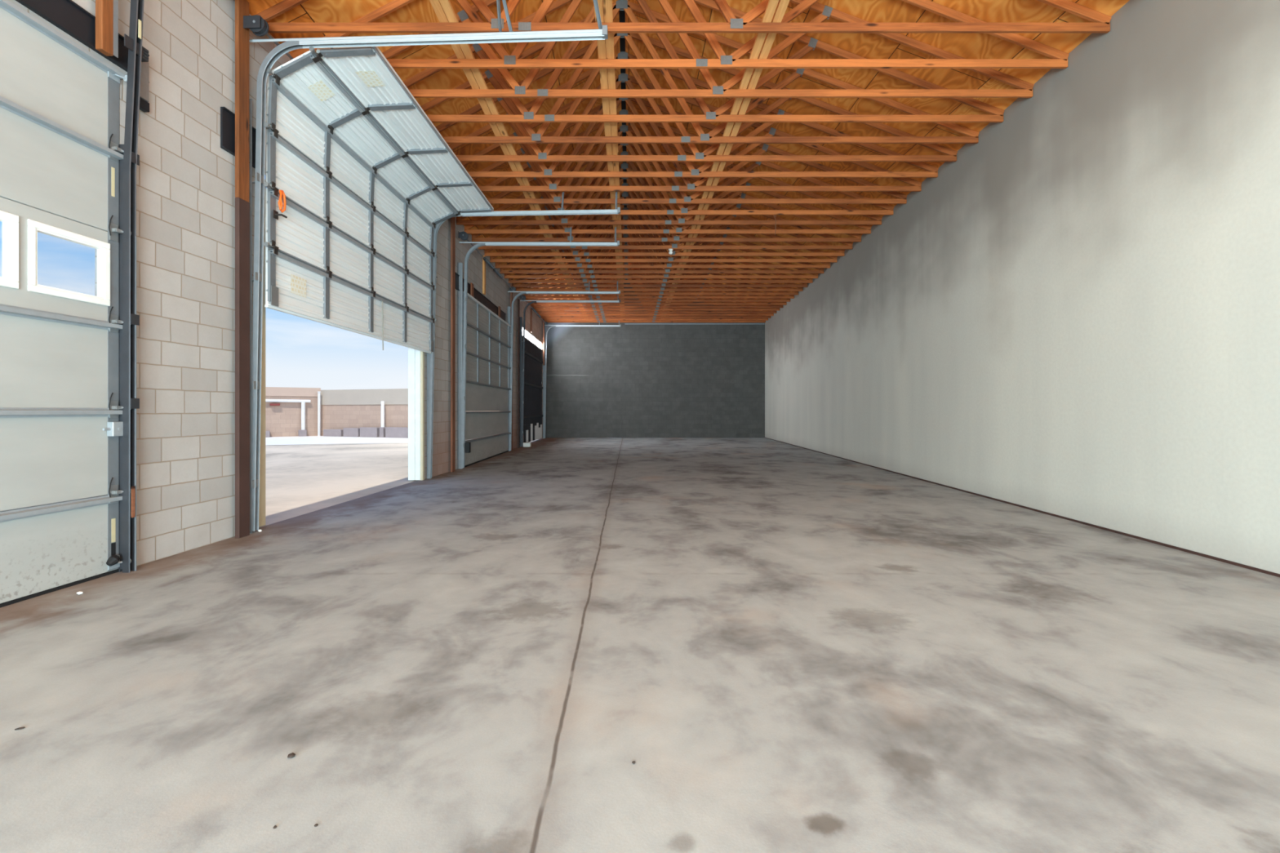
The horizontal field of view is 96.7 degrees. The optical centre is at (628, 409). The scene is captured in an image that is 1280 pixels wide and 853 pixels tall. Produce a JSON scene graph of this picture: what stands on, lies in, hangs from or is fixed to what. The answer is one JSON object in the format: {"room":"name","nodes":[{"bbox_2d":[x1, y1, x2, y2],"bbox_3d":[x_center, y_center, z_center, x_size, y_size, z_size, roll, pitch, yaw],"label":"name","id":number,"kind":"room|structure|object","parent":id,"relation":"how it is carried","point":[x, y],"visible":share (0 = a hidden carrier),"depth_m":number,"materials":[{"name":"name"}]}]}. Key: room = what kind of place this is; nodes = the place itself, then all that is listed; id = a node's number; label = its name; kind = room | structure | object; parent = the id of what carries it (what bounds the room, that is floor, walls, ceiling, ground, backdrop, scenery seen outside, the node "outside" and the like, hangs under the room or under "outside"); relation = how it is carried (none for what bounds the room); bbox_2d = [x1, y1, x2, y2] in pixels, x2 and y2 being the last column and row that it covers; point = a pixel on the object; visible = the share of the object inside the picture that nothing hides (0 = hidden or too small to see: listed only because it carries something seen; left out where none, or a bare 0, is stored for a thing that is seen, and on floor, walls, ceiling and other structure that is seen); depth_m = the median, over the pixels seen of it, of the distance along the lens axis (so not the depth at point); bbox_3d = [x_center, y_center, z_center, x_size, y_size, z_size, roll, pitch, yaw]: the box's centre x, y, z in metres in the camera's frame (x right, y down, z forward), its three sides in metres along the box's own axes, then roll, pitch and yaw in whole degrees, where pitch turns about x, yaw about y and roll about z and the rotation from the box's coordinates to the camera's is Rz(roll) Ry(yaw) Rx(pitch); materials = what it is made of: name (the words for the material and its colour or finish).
{"room":"empty warehouse garage","nodes":[
{"label":"empty warehouse garage","id":0,"kind":"room"},
{"bbox_2d":[8,0,450,566],"bbox_3d":[-4.130,-1.460,2.304,0.200,5.420,18.618,0,0,3],"label":"wall","id":1,"kind":"structure","parent":0,"point":[185,181],"depth_m":5.05,"materials":[{"name":"grey concrete"}]},
{"bbox_2d":[0,0,131,608],"bbox_3d":[-4.013,-0.683,2.224,0.130,3.867,4.454,0,0,3],"label":"door","id":2,"kind":"structure","parent":1,"relation":"in","point":[60,428],"depth_m":3.91,"materials":[{"name":"white paint"}]},
{"bbox_2d":[15,0,149,112],"bbox_3d":[-4.010,-2.645,2.207,0.049,0.470,4.820,0,0,3],"label":"lintel","id":3,"kind":"object","parent":1,"relation":"attached to","point":[67,15],"visible":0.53,"depth_m":4.07,"materials":[{"name":"metal"}]},
{"bbox_2d":[95,0,113,56],"bbox_3d":[-3.874,-3.345,4.202,0.055,1.410,0.090,0,0,3],"label":"post","id":4,"kind":"object","parent":1,"relation":"attached to","point":[104,8],"visible":1,"depth_m":4.18,"materials":[{"name":"wood"}]},
{"bbox_2d":[112,0,148,573],"bbox_3d":[-3.836,-1.350,4.365,0.206,5.200,0.260,0,0,3],"label":"door track","id":5,"kind":"object","parent":1,"relation":"attached to","point":[137,53],"visible":1,"depth_m":4.39,"materials":[{"name":"metal"}]},
{"bbox_2d":[258,179,265,527],"bbox_3d":[-4.005,-0.625,6.046,0.120,3.750,0.260,0,0,3],"label":"board","id":6,"kind":"object","parent":1,"relation":"attached to","point":[262,460],"visible":0.16,"depth_m":6.13,"materials":[{"name":"beige paint"}]},
{"bbox_2d":[220,106,437,277],"bbox_3d":[-3.755,-2.695,8.084,0.044,0.390,5.335,0,0,3],"label":"lintel","id":7,"kind":"object","parent":1,"relation":"attached to","point":[227,117],"visible":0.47,"depth_m":5.51,"materials":[{"name":"metal"}]},
{"bbox_2d":[408,347,424,479],"bbox_3d":[-3.790,-0.625,10.137,0.270,3.750,0.075,0,0,3],"label":"board","id":8,"kind":"object","parent":1,"relation":"attached to","point":[415,357],"visible":0.59,"depth_m":10.11,"materials":[{"name":"white paint"}]},
{"bbox_2d":[248,0,608,533],"bbox_3d":[-2.052,-1.420,5.482,3.668,5.340,0.544,0,0,3],"label":"door track","id":9,"kind":"object","parent":1,"relation":"attached to","point":[602,33],"visible":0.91,"depth_m":5.76,"materials":[{"name":"metal"}]},
{"bbox_2d":[263,46,493,353],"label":"door","id":10,"kind":"structure","parent":9,"relation":"attached to","point":[366,177],"depth_m":7.18,"materials":[{"name":"white metal"}]},
{"bbox_2d":[277,190,286,213],"bbox_3d":[-3.649,-2.197,5.994,0.036,0.237,0.088,0,0,21],"label":"cord","id":11,"kind":"object","parent":10,"relation":"attached to","point":[281,192],"visible":1,"depth_m":5.98,"materials":[{"name":"fabric"}]},
{"bbox_2d":[381,300,383,350],"bbox_3d":[-3.582,-1.235,8.277,0.024,0.730,0.026,0,0,0],"label":"rope","id":12,"kind":"object","parent":10,"relation":"hanging from","point":[381,300],"visible":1,"depth_m":8.27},
{"bbox_2d":[425,191,620,478],"bbox_3d":[-1.911,-1.358,10.268,3.528,5.215,0.182,0,0,3],"label":"door track","id":13,"kind":"object","parent":1,"relation":"attached to","point":[430,357],"visible":0.79,"depth_m":10.26,"materials":[{"name":"metal"}]},
{"bbox_2d":[289,0,1069,68],"bbox_3d":[0.511,-4.946,6.480,8.992,2.092,0.049,0,0,0],"label":"roof truss","id":14,"kind":"object","parent":1,"relation":"attached to","point":[1060,58],"visible":0.91,"depth_m":6.46,"materials":[{"name":"wood"}]},
{"bbox_2d":[482,109,893,214],"bbox_3d":[0.762,-4.945,11.360,9.065,2.094,0.049,0,0,0],"label":"roof truss","id":15,"kind":"object","parent":1,"relation":"attached to","point":[888,210],"visible":0.59,"depth_m":11.34,"materials":[{"name":"wood"}]},
{"bbox_2d":[471,97,906,204],"bbox_3d":[0.731,-4.945,10.750,9.056,2.093,0.049,0,0,0],"label":"roof truss","id":16,"kind":"object","parent":1,"relation":"attached to","point":[902,198],"visible":0.72,"depth_m":10.73,"materials":[{"name":"wood"}]},
{"bbox_2d":[448,51,938,177],"bbox_3d":[0.668,-4.945,9.530,9.038,2.092,0.049,0,0,0],"label":"roof truss","id":17,"kind":"object","parent":1,"relation":"attached to","point":[932,172],"visible":0.66,"depth_m":9.51,"materials":[{"name":"wood"}]},
{"bbox_2d":[435,33,957,161],"bbox_3d":[0.636,-4.945,8.920,9.028,2.092,0.049,0,0,0],"label":"roof truss","id":18,"kind":"object","parent":1,"relation":"attached to","point":[951,156],"visible":0.59,"depth_m":8.90,"materials":[{"name":"wood"}]},
{"bbox_2d":[420,0,979,143],"bbox_3d":[0.605,-4.946,8.310,9.019,2.092,0.049,0,0,0],"label":"roof truss","id":19,"kind":"object","parent":1,"relation":"attached to","point":[972,137],"visible":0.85,"depth_m":8.29,"materials":[{"name":"wood"}]},
{"bbox_2d":[403,0,1004,122],"bbox_3d":[0.574,-4.946,7.700,9.010,2.092,0.049,0,0,0],"label":"roof truss","id":20,"kind":"object","parent":1,"relation":"attached to","point":[716,116],"visible":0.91,"depth_m":7.68,"materials":[{"name":"wood"}]},
{"bbox_2d":[382,0,1034,97],"bbox_3d":[0.542,-4.946,7.090,9.001,2.092,0.049,0,0,0],"label":"roof truss","id":21,"kind":"object","parent":1,"relation":"attached to","point":[1025,88],"visible":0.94,"depth_m":7.07,"materials":[{"name":"wood"}]},
{"bbox_2d":[246,0,624,308],"bbox_3d":[-2.472,-4.928,9.300,4.654,2.143,33.000,0,0,0],"label":"ceiling","id":22,"kind":"structure","parent":0,"point":[311,11],"depth_m":8.28,"materials":[{"name":"brown wood"}]},
{"bbox_2d":[455,216,542,469],"bbox_3d":[-3.801,-1.460,18.699,0.201,5.420,14.201,0,0,-1],"label":"wall","id":23,"kind":"structure","parent":0,"point":[496,289],"depth_m":16.01,"materials":[{"name":"grey concrete"}]},
{"bbox_2d":[455,272,506,320],"bbox_3d":[-3.630,-2.690,14.265,0.043,0.320,5.270,0,0,-1],"label":"lintel","id":24,"kind":"object","parent":23,"relation":"attached to","point":[477,295],"visible":0.47,"depth_m":14.06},
{"bbox_2d":[470,282,473,297],"bbox_3d":[-3.581,-2.720,13.001,0.030,0.340,0.170,0,0,0],"label":"board","id":25,"kind":"object","parent":24,"relation":"attached to","point":[471,283],"visible":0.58,"depth_m":12.96,"materials":[{"name":"red wood"}]},
{"bbox_2d":[497,306,500,317],"bbox_3d":[-3.614,-2.720,15.901,0.030,0.340,0.170,0,0,0],"label":"board","id":26,"kind":"object","parent":24,"relation":"attached to","point":[499,307],"visible":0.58,"depth_m":15.81,"materials":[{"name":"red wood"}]},
{"bbox_2d":[482,255,485,294],"bbox_3d":[-3.624,-3.375,14.250,0.048,0.950,0.140,0,0,-1],"label":"board","id":27,"kind":"object","parent":23,"relation":"attached to","point":[483,261],"visible":0.82,"depth_m":14.18,"materials":[{"name":"wood"}]},
{"bbox_2d":[462,291,511,467],"bbox_3d":[-3.577,-0.648,14.661,0.115,3.796,4.920,0,0,-1],"label":"door","id":28,"kind":"structure","parent":23,"relation":"in","point":[487,352],"depth_m":14.29,"materials":[{"name":"metal"}]},
{"bbox_2d":[457,231,515,291],"bbox_3d":[-3.516,-3.680,14.687,0.178,0.176,5.520,0,0,-1],"label":"shaft","id":29,"kind":"object","parent":23,"relation":"attached to","point":[464,236],"visible":0.99,"depth_m":13.94,"materials":[{"name":"metal"}]},
{"bbox_2d":[530,308,532,332],"bbox_3d":[-3.708,-3.400,21.600,0.048,0.900,0.130,0,0,-1],"label":"board","id":30,"kind":"object","parent":23,"relation":"attached to","point":[531,308],"visible":0.88,"depth_m":21.54,"materials":[{"name":"red wood"}]},
{"bbox_2d":[522,327,542,350],"bbox_3d":[-3.777,-2.747,22.100,0.077,0.284,5.200,0,0,-1],"label":"panel","id":31,"kind":"object","parent":23,"relation":"attached to","point":[530,337],"visible":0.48,"depth_m":22.31,"materials":[{"name":"white"}]},
{"bbox_2d":[522,335,542,442],"bbox_3d":[-3.720,-0.695,22.100,0.080,3.790,5.100,0,0,-1],"label":"door","id":32,"kind":"structure","parent":23,"relation":"in","point":[532,427],"depth_m":22.02,"materials":[{"name":"black paint"}]},
{"bbox_2d":[520,294,547,324],"bbox_3d":[-3.600,-3.790,22.077,0.178,0.176,5.940,0,0,-1],"label":"shaft","id":33,"kind":"object","parent":23,"relation":"attached to","point":[522,297],"visible":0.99,"depth_m":21.32,"materials":[{"name":"metal"}]},
{"bbox_2d":[457,226,619,469],"bbox_3d":[-1.910,-1.347,12.137,3.428,5.195,0.179,0,0,-2],"label":"door track","id":34,"kind":"object","parent":23,"relation":"attached to","point":[461,343],"visible":1,"depth_m":12.07,"materials":[{"name":"metal"}]},
{"bbox_2d":[464,442,471,453],"bbox_3d":[-3.426,0.800,12.102,0.100,0.220,0.100,0,0,0],"label":"control box","id":35,"kind":"object","parent":34,"relation":"attached to","point":[467,445],"visible":1,"depth_m":12.05,"materials":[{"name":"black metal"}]},
{"bbox_2d":[542,319,544,364],"bbox_3d":[-3.695,-2.950,24.751,0.050,2.000,0.160,0,0,-1],"label":"post","id":36,"kind":"object","parent":23,"relation":"attached to","point":[543,319],"visible":1,"depth_m":24.67,"materials":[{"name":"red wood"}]},
{"bbox_2d":[507,280,620,451],"bbox_3d":[-1.968,-1.347,17.276,3.428,5.195,0.162,0,0,-1],"label":"door track","id":37,"kind":"object","parent":23,"relation":"attached to","point":[510,312],"visible":0.95,"depth_m":17.21,"materials":[{"name":"metal"}]},
{"bbox_2d":[520,294,620,446],"bbox_3d":[-1.992,-1.349,19.336,3.428,5.198,0.178,0,0,-2],"label":"door track","id":38,"kind":"object","parent":23,"relation":"attached to","point":[522,353],"visible":0.9,"depth_m":19.27,"materials":[{"name":"metal"}]},
{"bbox_2d":[542,320,621,438],"bbox_3d":[-2.056,-1.349,24.955,3.428,5.198,0.161,0,0,-1],"label":"door track","id":39,"kind":"object","parent":23,"relation":"attached to","point":[544,366],"visible":0.98,"depth_m":24.89,"materials":[{"name":"metal"}]},
{"bbox_2d":[544,278,765,322],"bbox_3d":[1.102,-4.946,25.390,10.037,2.092,0.049,0,0,0],"label":"roof truss","id":40,"kind":"object","parent":23,"relation":"attached to","point":[624,278],"visible":0.36,"depth_m":25.37,"materials":[{"name":"wood"}]},
{"bbox_2d":[663,0,778,308],"bbox_3d":[1.420,-4.008,15.225,0.089,0.037,20.650,0,0,0],"label":"brace","id":41,"kind":"object","parent":40,"relation":"on","point":[771,6],"visible":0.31,"depth_m":7.08,"materials":[{"name":"brown wood"}]},
{"bbox_2d":[536,262,776,313],"bbox_3d":[1.044,-4.946,22.950,9.866,2.092,0.049,0,0,0],"label":"roof truss","id":42,"kind":"object","parent":23,"relation":"attached to","point":[624,263],"visible":0.48,"depth_m":22.93,"materials":[{"name":"wood"}]},
{"bbox_2d":[530,256,782,307],"bbox_3d":[1.015,-4.945,21.730,9.780,2.092,0.049,0,0,0],"label":"roof truss","id":43,"kind":"object","parent":23,"relation":"attached to","point":[624,257],"visible":0.49,"depth_m":21.71,"materials":[{"name":"wood"}]},
{"bbox_2d":[533,257,779,311],"bbox_3d":[1.029,-4.946,22.340,9.823,2.092,0.049,0,0,0],"label":"roof truss","id":44,"kind":"object","parent":23,"relation":"attached to","point":[629,263],"visible":0.43,"depth_m":22.32,"materials":[{"name":"wood"}]},
{"bbox_2d":[528,249,786,305],"bbox_3d":[1.000,-4.945,21.120,9.737,2.092,0.049,0,0,0],"label":"roof truss","id":45,"kind":"object","parent":23,"relation":"attached to","point":[624,251],"visible":0.33,"depth_m":21.10,"materials":[{"name":"wood"}]},
{"bbox_2d":[525,243,790,302],"bbox_3d":[0.986,-4.945,20.510,9.694,2.092,0.049,0,0,0],"label":"roof truss","id":46,"kind":"object","parent":23,"relation":"attached to","point":[624,244],"visible":0.3,"depth_m":20.49,"materials":[{"name":"wood"}]},
{"bbox_2d":[523,241,794,298],"bbox_3d":[0.971,-4.945,19.900,9.651,2.092,0.049,0,0,0],"label":"roof truss","id":47,"kind":"object","parent":23,"relation":"attached to","point":[588,296],"visible":0.54,"depth_m":19.88,"materials":[{"name":"wood"}]},
{"bbox_2d":[519,233,798,294],"bbox_3d":[0.957,-4.945,19.290,9.609,2.093,0.049,0,0,0],"label":"roof truss","id":48,"kind":"object","parent":23,"relation":"attached to","point":[624,235],"visible":0.45,"depth_m":19.27,"materials":[{"name":"wood"}]},
{"bbox_2d":[508,214,813,283],"bbox_3d":[0.913,-4.945,17.460,9.480,2.093,0.049,0,0,0],"label":"roof truss","id":49,"kind":"object","parent":23,"relation":"attached to","point":[624,217],"visible":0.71,"depth_m":17.44,"materials":[{"name":"wood"}]},
{"bbox_2d":[499,204,824,273],"bbox_3d":[0.884,-4.945,16.240,9.394,2.093,0.049,0,0,0],"label":"roof truss","id":50,"kind":"object","parent":23,"relation":"attached to","point":[501,270],"visible":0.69,"depth_m":16.22,"materials":[{"name":"wood"}]},
{"bbox_2d":[495,191,830,268],"bbox_3d":[0.870,-4.945,15.630,9.352,2.093,0.049,0,0,0],"label":"roof truss","id":51,"kind":"object","parent":23,"relation":"attached to","point":[625,194],"visible":0.71,"depth_m":15.61,"materials":[{"name":"wood"}]},
{"bbox_2d":[489,182,837,262],"bbox_3d":[0.856,-4.945,15.020,9.309,2.093,0.049,0,0,0],"label":"roof truss","id":52,"kind":"object","parent":23,"relation":"attached to","point":[833,259],"visible":0.57,"depth_m":15.00,"materials":[{"name":"wood"}]},
{"bbox_2d":[484,177,844,256],"bbox_3d":[0.841,-4.945,14.410,9.266,2.093,0.049,0,0,0],"label":"roof truss","id":53,"kind":"object","parent":23,"relation":"attached to","point":[841,252],"visible":0.62,"depth_m":14.39,"materials":[{"name":"wood"}]},
{"bbox_2d":[478,162,853,249],"bbox_3d":[0.827,-4.945,13.800,9.223,2.094,0.049,0,0,0],"label":"roof truss","id":54,"kind":"object","parent":23,"relation":"attached to","point":[677,246],"visible":0.73,"depth_m":13.78,"materials":[{"name":"wood"}]},
{"bbox_2d":[666,0,789,308],"bbox_3d":[1.525,-4.008,15.225,0.089,0.037,20.650,0,0,0],"label":"brace","id":55,"kind":"object","parent":54,"relation":"on","point":[780,10],"visible":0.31,"depth_m":7.06,"materials":[{"name":"brown wood"}]},
{"bbox_2d":[471,151,862,241],"bbox_3d":[0.812,-4.945,13.190,9.180,2.094,0.049,0,0,0],"label":"roof truss","id":56,"kind":"object","parent":23,"relation":"attached to","point":[857,237],"visible":0.66,"depth_m":13.17,"materials":[{"name":"wood"}]},
{"bbox_2d":[429,0,584,308],"bbox_3d":[-1.805,-4.008,15.225,0.089,0.037,20.650,0,0,0],"label":"brace","id":57,"kind":"object","parent":56,"relation":"on","point":[446,6],"visible":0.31,"depth_m":7.39,"materials":[{"name":"wood"}]},
{"bbox_2d":[593,0,622,308],"bbox_3d":[-0.300,-4.008,15.225,0.089,0.037,20.650,0,0,0],"label":"brace","id":58,"kind":"object","parent":56,"relation":"on","point":[601,43],"visible":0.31,"depth_m":7.46,"materials":[{"name":"wood"}]},
{"bbox_2d":[603,0,624,308],"bbox_3d":[-0.207,-4.008,15.225,0.089,0.037,20.650,0,0,0],"label":"brace","id":59,"kind":"object","parent":56,"relation":"on","point":[607,4],"visible":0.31,"depth_m":7.04,"materials":[{"name":"wood"}]},
{"bbox_2d":[464,143,871,233],"bbox_3d":[0.797,-4.945,12.580,9.137,2.094,0.049,0,0,0],"label":"roof truss","id":60,"kind":"object","parent":23,"relation":"attached to","point":[867,229],"visible":0.61,"depth_m":12.56,"materials":[{"name":"wood"}]},
{"bbox_2d":[456,124,882,225],"bbox_3d":[0.783,-4.945,11.970,9.094,2.094,0.049,0,0,0],"label":"roof truss","id":61,"kind":"object","parent":23,"relation":"attached to","point":[624,128],"visible":0.67,"depth_m":11.95,"materials":[{"name":"wood"}]},
{"bbox_2d":[0,437,1279,852],"bbox_3d":[0.871,1.350,9.400,10.742,0.200,32.800,0,0,0],"label":"floor","id":62,"kind":"structure","parent":0,"point":[790,648],"depth_m":2.61,"materials":[{"name":"concrete"}]},
{"bbox_2d":[235,0,249,537],"bbox_3d":[-3.812,-1.410,5.612,0.044,5.320,0.150,0,0,3],"label":"post","id":63,"kind":"object","parent":62,"relation":"on","point":[242,6],"visible":1,"depth_m":5.58,"materials":[{"name":"brown wood"}]},
{"bbox_2d":[243,14,293,59],"bbox_3d":[-3.609,-3.820,8.003,0.238,0.176,4.895,0,0,3],"label":"shaft","id":64,"kind":"object","parent":63,"relation":"attached to","point":[259,26],"visible":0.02,"depth_m":5.62,"materials":[{"name":"metal"}]},
{"bbox_2d":[287,752,295,758],"bbox_3d":[-1.213,1.243,2.047,0.023,0.014,0.024,0,0,30],"label":"pebble","id":65,"kind":"object","parent":62,"relation":"on","point":[292,754],"visible":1,"depth_m":2.04,"materials":[{"name":"stone"}]},
{"bbox_2d":[450,217,455,471],"bbox_3d":[-3.554,-1.400,11.497,0.040,5.300,0.160,0,0,3],"label":"post","id":66,"kind":"object","parent":62,"relation":"on","point":[452,219],"visible":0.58,"depth_m":11.45,"materials":[{"name":"red wood"}]},
{"bbox_2d":[510,279,512,450],"bbox_3d":[-3.618,-1.400,17.551,0.040,5.300,0.160,0,0,-1],"label":"post","id":67,"kind":"object","parent":62,"relation":"on","point":[511,284],"visible":0.3,"depth_m":17.57,"materials":[{"name":"red wood"}]},
{"bbox_2d":[517,298,519,448],"bbox_3d":[-3.631,-1.200,18.751,0.040,4.900,0.180,0,0,-1],"label":"post","id":68,"kind":"object","parent":62,"relation":"on","point":[518,300],"visible":1,"depth_m":18.67,"materials":[{"name":"brown wood"}]},
{"bbox_2d":[523,442,531,447],"bbox_3d":[-3.448,1.180,19.303,0.240,0.140,0.200,0,0,0],"label":"block","id":69,"kind":"object","parent":62,"relation":"on","point":[525,444],"visible":1,"depth_m":19.20,"materials":[{"name":"paint"}]},
{"bbox_2d":[544,279,764,437],"bbox_3d":[1.175,-2.560,25.700,9.910,7.620,0.200,0,0,0],"label":"wall","id":70,"kind":"structure","parent":0,"point":[624,380],"depth_m":25.60,"materials":[{"name":"grey concrete"}]},
{"bbox_2d":[624,323,764,324],"bbox_3d":[2.965,-3.870,25.585,6.290,0.060,0.030,0,0,0],"label":"trim","id":71,"kind":"structure","parent":70,"relation":"attached to","point":[624,323],"depth_m":25.57,"materials":[{"name":"metal"}]},
{"bbox_2d":[625,0,1129,308],"bbox_3d":[3.169,-4.971,9.300,6.447,2.069,33.000,0,0,0],"label":"ceiling","id":72,"kind":"structure","parent":0,"point":[868,46],"depth_m":8.27,"materials":[{"name":"brown wood"}]},
{"bbox_2d":[618,10,625,22],"bbox_3d":[-0.102,-6.060,8.714,0.087,0.060,0.235,0,0,0],"label":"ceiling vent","id":73,"kind":"object","parent":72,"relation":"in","point":[622,13],"depth_m":8.70,"materials":[{"name":"metal"}]},
{"bbox_2d":[619,37,625,51],"bbox_3d":[-0.104,-6.060,9.387,0.083,0.060,0.335,0,0,0],"label":"ceiling vent","id":74,"kind":"object","parent":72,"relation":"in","point":[622,40],"depth_m":9.38,"materials":[{"name":"metal"}]},
{"bbox_2d":[620,68,625,73],"bbox_3d":[-0.105,-6.060,10.119,0.074,0.060,0.122,0,0,0],"label":"ceiling vent","id":75,"kind":"object","parent":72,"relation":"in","point":[622,70],"depth_m":10.12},
{"bbox_2d":[621,82,626,88],"bbox_3d":[-0.095,-6.060,10.578,0.077,0.060,0.186,0,0,0],"label":"ceiling vent","id":76,"kind":"object","parent":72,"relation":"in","point":[623,84],"depth_m":10.59,"materials":[{"name":"metal"}]},
{"bbox_2d":[621,101,626,109],"bbox_3d":[-0.101,-6.060,11.259,0.083,0.060,0.272,0,0,0],"label":"ceiling vent","id":77,"kind":"object","parent":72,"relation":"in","point":[623,103],"depth_m":11.27,"materials":[{"name":"metal"}]},
{"bbox_2d":[764,0,1279,573],"bbox_3d":[5.274,-1.460,9.394,0.201,5.420,32.857,0,0,3],"label":"wall","id":78,"kind":"structure","parent":0,"point":[1077,317],"depth_m":6.06,"materials":[{"name":"grey paint"}]},
{"bbox_2d":[542,273,768,320],"bbox_3d":[1.087,-4.946,24.780,9.994,2.092,0.049,0,0,0],"label":"roof truss","id":79,"kind":"object","parent":78,"relation":"attached to","point":[545,319],"visible":0.38,"depth_m":24.76,"materials":[{"name":"wood"}]},
{"bbox_2d":[541,268,770,318],"bbox_3d":[1.073,-4.946,24.170,9.951,2.092,0.049,0,0,0],"label":"roof truss","id":80,"kind":"object","parent":78,"relation":"attached to","point":[542,317],"visible":0.39,"depth_m":24.15,"materials":[{"name":"wood"}]},
{"bbox_2d":[538,268,773,315],"bbox_3d":[1.058,-4.946,23.560,9.908,2.092,0.049,0,0,0],"label":"roof truss","id":81,"kind":"object","parent":78,"relation":"attached to","point":[540,314],"visible":0.41,"depth_m":23.54,"materials":[{"name":"wood"}]},
{"bbox_2d":[515,226,803,291],"bbox_3d":[0.942,-4.945,18.680,9.566,2.093,0.049,0,0,0],"label":"roof truss","id":82,"kind":"object","parent":78,"relation":"attached to","point":[517,289],"visible":0.51,"depth_m":18.66,"materials":[{"name":"wood"}]},
{"bbox_2d":[512,225,807,287],"bbox_3d":[0.928,-4.945,18.070,9.523,2.093,0.049,0,0,0],"label":"roof truss","id":83,"kind":"object","parent":78,"relation":"attached to","point":[515,285],"visible":0.5,"depth_m":18.05,"materials":[{"name":"wood"}]},
{"bbox_2d":[504,207,817,278],"bbox_3d":[0.899,-4.945,16.850,9.437,2.093,0.049,0,0,0],"label":"roof truss","id":84,"kind":"object","parent":78,"relation":"attached to","point":[506,275],"visible":0.68,"depth_m":16.83,"materials":[{"name":"wood"}]},
{"bbox_2d":[256,0,1111,33],"bbox_3d":[0.480,-4.946,5.870,8.983,2.092,0.049,0,0,0],"label":"roof truss","id":85,"kind":"object","parent":78,"relation":"attached to","point":[1100,24],"visible":0.85,"depth_m":5.85,"materials":[{"name":"wood"}]},
{"bbox_2d":[460,73,921,191],"bbox_3d":[0.699,-4.945,10.140,9.047,2.093,0.049,0,0,0],"label":"roof truss","id":86,"kind":"object","parent":78,"relation":"attached to","point":[622,77],"visible":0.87,"depth_m":10.12,"materials":[{"name":"wood"}]},
{"bbox_2d":[765,437,1279,577],"bbox_3d":[5.163,1.239,9.300,0.023,0.022,32.658,0,0,3],"label":"trim","id":87,"kind":"structure","parent":78,"relation":"attached to","point":[1268,572],"depth_m":5.92,"materials":[{"name":"brown wood"}]},
{"label":"outside","id":88,"kind":"structure","parent":0,"visible":0},
{"bbox_2d":[0,438,540,527],"bbox_3d":[-31.840,1.270,15.000,56.320,0.001,110.000,0,0,0],"label":"ground","id":89,"kind":"structure","parent":88,"point":[300,479],"depth_m":11.16,"materials":[{"name":"concrete"}]},
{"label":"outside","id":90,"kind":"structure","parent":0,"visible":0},
{"bbox_2d":[265,435,470,444],"bbox_3d":[-16.000,1.262,25.800,22.000,0.001,16.400,0,0,0],"label":"pavement","id":91,"kind":"structure","parent":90,"point":[307,440],"depth_m":23.58,"materials":[{"name":"concrete"}]},
{"bbox_2d":[265,431,270,437],"bbox_3d":[-16.986,1.120,26.172,0.800,0.300,0.300,0,0,-34],"label":"concrete block","id":92,"kind":"object","parent":91,"relation":"on","point":[267,433],"visible":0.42,"depth_m":26.22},
{"bbox_2d":[265,399,310,436],"bbox_3d":[-18.547,0.365,25.179,7.801,1.810,0.220,0,0,-34],"label":"pipe rail","id":93,"kind":"object","parent":91,"relation":"on","point":[303,433],"visible":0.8,"depth_m":27.10,"materials":[{"name":"white paint"}]},
{"bbox_2d":[265,386,320,436],"bbox_3d":[-19.569,0.100,24.804,10.817,2.340,0.312,0,0,-34],"label":"wall","id":94,"kind":"structure","parent":91,"relation":"on","point":[284,420],"depth_m":26.99,"materials":[{"name":"beige concrete"}]},
{"bbox_2d":[269,403,279,405],"bbox_3d":[-16.531,-0.250,26.571,0.400,0.100,0.220,0,0,-34],"label":"wall lamp","id":95,"kind":"object","parent":94,"relation":"attached to","point":[270,404],"visible":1,"depth_m":26.49,"materials":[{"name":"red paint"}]},
{"bbox_2d":[317,391,320,435],"bbox_3d":[-14.956,0.190,27.471,0.146,2.160,0.150,0,0,20],"label":"bollard post","id":96,"kind":"object","parent":91,"relation":"on","point":[318,393],"visible":0.97,"depth_m":27.42,"materials":[{"name":"metal"}]},
{"bbox_2d":[323,429,343,436],"bbox_3d":[-14.072,1.100,27.181,1.100,0.340,0.300,0,0,20],"label":"concrete block","id":97,"kind":"object","parent":91,"relation":"on","point":[326,433],"visible":0.8,"depth_m":27.00,"materials":[{"name":"concrete"}]},
{"bbox_2d":[343,427,359,436],"bbox_3d":[-12.991,1.060,26.787,0.900,0.420,0.300,0,0,20],"label":"concrete block","id":98,"kind":"object","parent":91,"relation":"on","point":[348,432],"visible":0.78,"depth_m":26.62,"materials":[{"name":"concrete"}]},
{"bbox_2d":[360,426,379,437],"bbox_3d":[-12.005,1.040,26.427,1.000,0.460,0.300,0,0,20],"label":"concrete block","id":99,"kind":"object","parent":91,"relation":"on","point":[365,432],"visible":0.8,"depth_m":26.27,"materials":[{"name":"concrete"}]},
{"bbox_2d":[379,400,385,437],"bbox_3d":[-11.307,0.430,26.151,0.240,1.680,0.220,0,0,20],"label":"bollard post","id":100,"kind":"object","parent":91,"relation":"on","point":[382,429],"visible":0.92,"depth_m":26.07,"materials":[{"name":"white paint"}]},
{"bbox_2d":[385,426,408,438],"bbox_3d":[-9.985,1.030,25.691,2.300,0.480,0.300,0,0,20],"label":"concrete block","id":101,"kind":"object","parent":91,"relation":"on","point":[390,432],"visible":0.5,"depth_m":25.72,"materials":[{"name":"concrete"}]},
{"bbox_2d":[320,388,499,439],"bbox_3d":[-10.157,0.150,26.067,10.218,2.240,0.310,0,0,20],"label":"wall","id":102,"kind":"structure","parent":91,"relation":"on","point":[340,409],"depth_m":26.78,"materials":[{"name":"beige brick"}]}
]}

